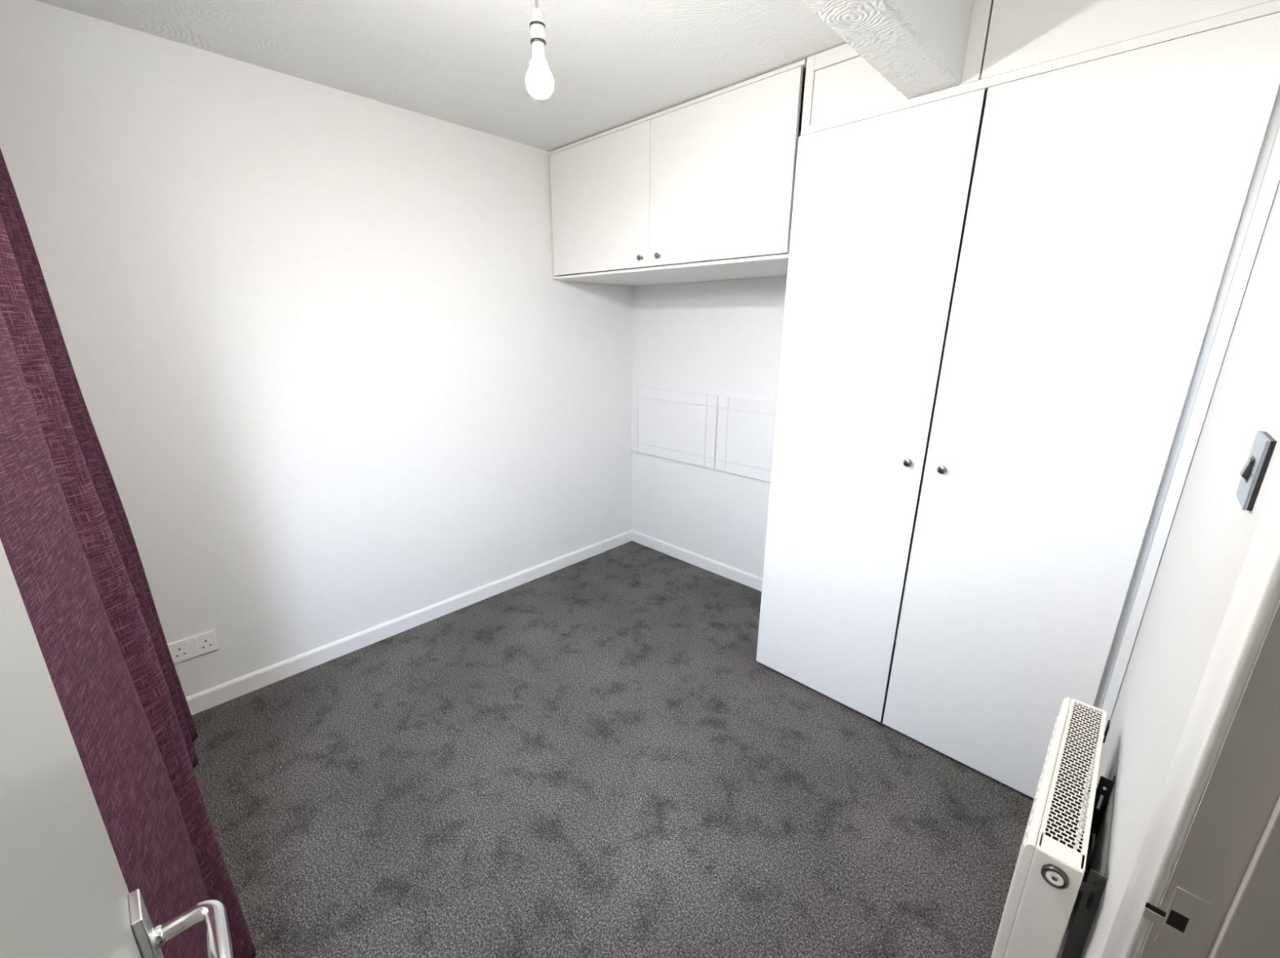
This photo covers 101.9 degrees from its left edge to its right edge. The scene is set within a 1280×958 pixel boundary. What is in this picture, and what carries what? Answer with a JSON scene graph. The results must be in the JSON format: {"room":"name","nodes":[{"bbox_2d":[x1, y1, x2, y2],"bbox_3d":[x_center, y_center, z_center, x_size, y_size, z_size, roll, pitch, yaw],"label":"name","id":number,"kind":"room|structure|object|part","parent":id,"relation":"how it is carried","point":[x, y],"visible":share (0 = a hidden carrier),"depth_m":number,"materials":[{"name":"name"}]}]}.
{"room":"empty bedroom","nodes":[
{"label":"empty bedroom","id":0,"kind":"room"},
{"bbox_2d":[0,0,632,697],"bbox_3d":[-1.044,-0.440,2.594,0.100,2.400,2.960,15,22,42],"label":"wall","id":1,"kind":"structure","parent":0,"point":[336,379],"depth_m":2.14,"materials":[{"name":"white paint"}]},
{"bbox_2d":[167,630,218,663],"bbox_3d":[-1.768,0.665,2.056,0.012,0.086,0.146,15,22,42],"label":"double socket","id":2,"kind":"object","parent":1,"relation":"attached to","point":[185,649],"visible":0.82,"depth_m":2.05,"materials":[{"name":"white plastic"}]},
{"bbox_2d":[185,529,631,715],"bbox_3d":[-1.004,0.683,2.887,0.015,0.080,2.740,15,22,42],"label":"baseboard","id":3,"kind":"structure","parent":1,"relation":"attached to","point":[203,700],"depth_m":2.58,"materials":[{"name":"white paint"}]},
{"bbox_2d":[35,0,993,151],"bbox_3d":[0.405,-1.223,0.920,4.100,0.060,2.960,15,22,42],"label":"ceiling","id":4,"kind":"structure","parent":0,"point":[611,64],"depth_m":1.72,"materials":[{"name":"white paint"}]},
{"bbox_2d":[525,0,553,99],"bbox_3d":[-0.217,-1.032,1.085,0.084,0.406,0.084,15,22,42],"label":"pendant light","id":5,"kind":"object","parent":4,"relation":"hanging from","point":[539,78],"visible":1,"depth_m":1.11,"materials":[{"name":"white glass"}]},
{"bbox_3d":[-0.218,-0.917,1.119,0.034,0.034,0.034,15,22,42],"label":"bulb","id":6,"kind":"part","parent":5,"relation":"part of","materials":[{"name":"white plastic"}]},
{"bbox_3d":[-0.219,-0.869,1.133,0.059,0.066,0.059,15,22,42],"label":"bulb","id":7,"kind":"part","parent":5,"relation":"part of","materials":[{"name":"white glass"}]},
{"bbox_2d":[800,0,973,98],"bbox_3d":[0.141,-1.043,0.786,0.148,0.214,2.096,15,22,42],"label":"beam","id":8,"kind":"structure","parent":4,"relation":"attached to","point":[919,46],"depth_m":1.30,"materials":[{"name":"white paint"}]},
{"bbox_2d":[191,541,1034,957],"bbox_3d":[0.388,1.134,1.608,4.100,0.050,2.960,15,22,42],"label":"floor","id":9,"kind":"structure","parent":0,"point":[595,757],"depth_m":1.72,"materials":[{"name":"grey carpet"}]},
{"bbox_2d":[755,0,1279,804],"bbox_3d":[1.191,-0.227,1.926,1.181,2.396,0.667,15,22,42],"label":"wardrobe","id":10,"kind":"object","parent":9,"relation":"on","point":[1126,153],"visible":0.94,"depth_m":1.56,"materials":[{"name":"white wood"}]},
{"bbox_3d":[0.739,-1.368,1.631,0.390,0.046,0.027,15,22,42],"label":"rail","id":11,"kind":"part","parent":10,"relation":"part of","materials":[{"name":"white wood"}]},
{"bbox_3d":[0.762,-0.124,1.953,0.568,2.148,0.018,15,22,42],"label":"door","id":12,"kind":"part","parent":10,"relation":"part of","materials":[{"name":"white wood"}]},
{"bbox_3d":[0.735,-1.265,1.656,0.384,0.158,0.018,15,22,42],"label":"door","id":13,"kind":"part","parent":10,"relation":"part of","materials":[{"name":"white wood"}]},
{"bbox_3d":[0.920,-0.057,1.783,0.029,0.029,0.026,15,22,42],"label":"knob","id":14,"kind":"part","parent":10,"relation":"part of","materials":[{"name":"silver metal"}]},
{"bbox_3d":[0.997,-0.032,1.713,0.029,0.029,0.026,15,22,42],"label":"knob","id":15,"kind":"part","parent":10,"relation":"part of","materials":[{"name":"silver metal"}]},
{"bbox_3d":[0.919,-1.238,1.480,0.117,0.208,0.018,15,22,42],"label":"infill panel","id":16,"kind":"part","parent":10,"relation":"part of","materials":[{"name":"white wood"}]},
{"bbox_3d":[0.984,-1.111,1.461,1.132,0.023,0.029,15,22,42],"label":"rail","id":17,"kind":"part","parent":10,"relation":"part of","materials":[{"name":"white wood"}]},
{"bbox_3d":[1.175,-1.166,1.244,0.584,0.205,0.018,15,22,42],"label":"door","id":18,"kind":"part","parent":10,"relation":"part of","materials":[{"name":"white wood"}]},
{"bbox_3d":[1.623,-0.116,1.557,0.025,2.396,0.623,15,22,42],"label":"panel","id":19,"kind":"part","parent":10,"relation":"part of","materials":[{"name":"white wood"}]},
{"bbox_2d":[631,90,987,642],"bbox_3d":[1.424,-0.314,2.223,4.000,2.400,0.100,15,22,42],"label":"wall","id":20,"kind":"structure","parent":0,"point":[723,337],"depth_m":3.14,"materials":[{"name":"white paint"}]},
{"bbox_2d":[631,386,718,469],"bbox_3d":[0.200,-0.346,3.353,0.717,0.448,0.019,15,22,42],"label":"wall panel","id":21,"kind":"object","parent":20,"relation":"attached to","point":[680,426],"visible":1,"depth_m":3.32,"materials":[{"name":"white paint"}]},
{"bbox_3d":[0.194,-0.162,3.402,0.569,0.066,0.005,15,22,42],"label":"rail","id":22,"kind":"part","parent":21,"relation":"part of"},
{"bbox_3d":[0.197,-0.528,3.295,0.569,0.066,0.005,15,22,42],"label":"rail","id":23,"kind":"part","parent":21,"relation":"part of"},
{"bbox_2d":[547,59,806,286],"bbox_3d":[0.248,-1.337,2.554,1.455,0.630,0.667,15,22,42],"label":"upper cabinet","id":24,"kind":"object","parent":20,"relation":"attached to","point":[708,177],"visible":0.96,"depth_m":2.22,"materials":[{"name":"white wood"}]},
{"bbox_3d":[-0.255,-1.491,3.045,0.016,0.616,0.623,15,22,42],"label":"panel","id":25,"kind":"part","parent":24,"relation":"part of","materials":[{"name":"white wood"}]},
{"bbox_3d":[-0.212,-1.348,2.580,0.721,0.592,0.018,15,22,42],"label":"door","id":26,"kind":"part","parent":24,"relation":"part of","materials":[{"name":"white wood"}]},
{"bbox_3d":[0.000,-1.034,2.426,0.025,0.025,0.026,15,22,42],"label":"knob","id":27,"kind":"part","parent":24,"relation":"part of","materials":[{"name":"silver metal"}]},
{"bbox_3d":[0.080,-1.012,2.353,0.025,0.025,0.026,15,22,42],"label":"knob","id":28,"kind":"part","parent":24,"relation":"part of","materials":[{"name":"silver metal"}]},
{"bbox_3d":[0.255,-1.044,2.650,1.454,0.013,0.639,15,22,42],"label":"panel","id":29,"kind":"part","parent":24,"relation":"part of","materials":[{"name":"white wood"}]},
{"bbox_3d":[0.048,-1.572,2.265,1.453,0.014,0.026,15,22,42],"label":"rail","id":30,"kind":"part","parent":24,"relation":"part of","materials":[{"name":"white wood"}]},
{"bbox_3d":[0.304,-1.205,2.104,0.702,0.592,0.018,15,22,42],"label":"door","id":31,"kind":"part","parent":24,"relation":"part of","materials":[{"name":"white wood"}]},
{"bbox_2d":[631,529,762,591],"bbox_3d":[0.462,0.558,3.351,1.462,0.080,0.015,15,22,42],"label":"baseboard","id":32,"kind":"structure","parent":20,"relation":"attached to","point":[742,577],"depth_m":3.40,"materials":[{"name":"white paint"}]},
{"bbox_2d":[715,395,777,482],"bbox_3d":[0.722,-0.202,2.871,0.718,0.448,0.019,15,22,42],"label":"wall panel","id":33,"kind":"object","parent":20,"relation":"attached to","point":[744,444],"visible":0.52,"depth_m":2.97,"materials":[{"name":"white paint"}]},
{"bbox_3d":[0.717,-0.017,2.920,0.570,0.066,0.005,15,22,42],"label":"rail","id":34,"kind":"part","parent":33,"relation":"part of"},
{"bbox_3d":[0.719,-0.384,2.813,0.570,0.066,0.005,15,22,42],"label":"rail","id":35,"kind":"part","parent":33,"relation":"part of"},
{"bbox_2d":[1059,180,1279,957],"bbox_3d":[0.939,0.104,0.778,0.110,2.400,2.740,15,22,42],"label":"wall","id":36,"kind":"structure","parent":0,"point":[1210,538],"depth_m":0.91,"materials":[{"name":"white paint"}]},
{"bbox_2d":[0,539,233,957],"bbox_3d":[-0.236,0.464,0.278,0.766,1.957,0.100,15,22,42],"label":"door","id":37,"kind":"structure","parent":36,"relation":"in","point":[64,893],"depth_m":0.37,"materials":[{"name":"white wood"}]},
{"bbox_3d":[-0.440,0.473,0.515,0.113,0.021,0.059,15,22,42],"label":"lever","id":38,"kind":"part","parent":37,"relation":"part of","materials":[{"name":"silver metal"}]},
{"bbox_2d":[991,697,1115,957],"bbox_3d":[0.924,0.913,1.177,0.118,0.622,0.557,15,22,42],"label":"radiator","id":39,"kind":"object","parent":36,"relation":"attached to","point":[1046,882],"visible":1,"depth_m":0.98,"materials":[{"name":"white metal"}]},
{"bbox_3d":[0.891,0.845,1.197,0.016,0.501,0.544,15,22,42],"label":"panel","id":40,"kind":"part","parent":39,"relation":"part of","materials":[{"name":"white metal"}]},
{"bbox_2d":[1044,702,1102,853],"bbox_3d":[0.933,0.611,1.109,0.053,0.001,0.495,15,22,42],"label":"grille","id":41,"kind":"object","parent":39,"relation":"attached to","point":[1092,711],"depth_m":1.08,"materials":[{"name":"white metal"}]},
{"bbox_2d":[1100,465,1279,957],"bbox_3d":[0.590,0.350,0.570,0.018,2.040,0.072,15,22,42],"label":"trim","id":42,"kind":"structure","parent":36,"relation":"attached to","point":[1255,599],"depth_m":0.53,"materials":[{"name":"white paint"}]},
{"bbox_2d":[1138,599,1279,957],"bbox_3d":[0.609,0.392,0.515,0.120,1.990,0.041,15,22,42],"label":"door frame","id":43,"kind":"structure","parent":36,"relation":"attached to","point":[1220,899],"depth_m":0.51,"materials":[{"name":"white paint"}]},
{"bbox_3d":[0.574,0.474,0.561,0.041,0.082,0.003,15,22,42],"label":"strike plate","id":44,"kind":"part","parent":43,"relation":"part of","materials":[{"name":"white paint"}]},
{"bbox_2d":[1235,431,1276,511],"bbox_3d":[0.774,-0.012,0.658,0.014,0.088,0.087,15,22,42],"label":"light switch","id":45,"kind":"object","parent":36,"relation":"attached to","point":[1252,474],"visible":1,"depth_m":0.64,"materials":[{"name":"silver plastic"}]},
{"bbox_3d":[-0.552,0.248,0.248,4.000,2.400,0.120,15,22,42],"label":"wall","id":46,"kind":"structure","parent":0,"visible":0},
{"bbox_3d":[-0.962,-0.973,0.462,2.520,0.022,0.090,15,22,42],"label":"rail","id":47,"kind":"object","parent":46,"relation":"attached to","visible":0},
{"bbox_2d":[0,148,256,957],"bbox_3d":[-1.184,0.043,1.081,1.710,2.274,0.186,15,22,42],"label":"curtain","id":48,"kind":"object","parent":47,"relation":"hanging from","point":[67,539],"visible":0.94,"depth_m":0.84,"materials":[{"name":"purple fabric"}]}
]}

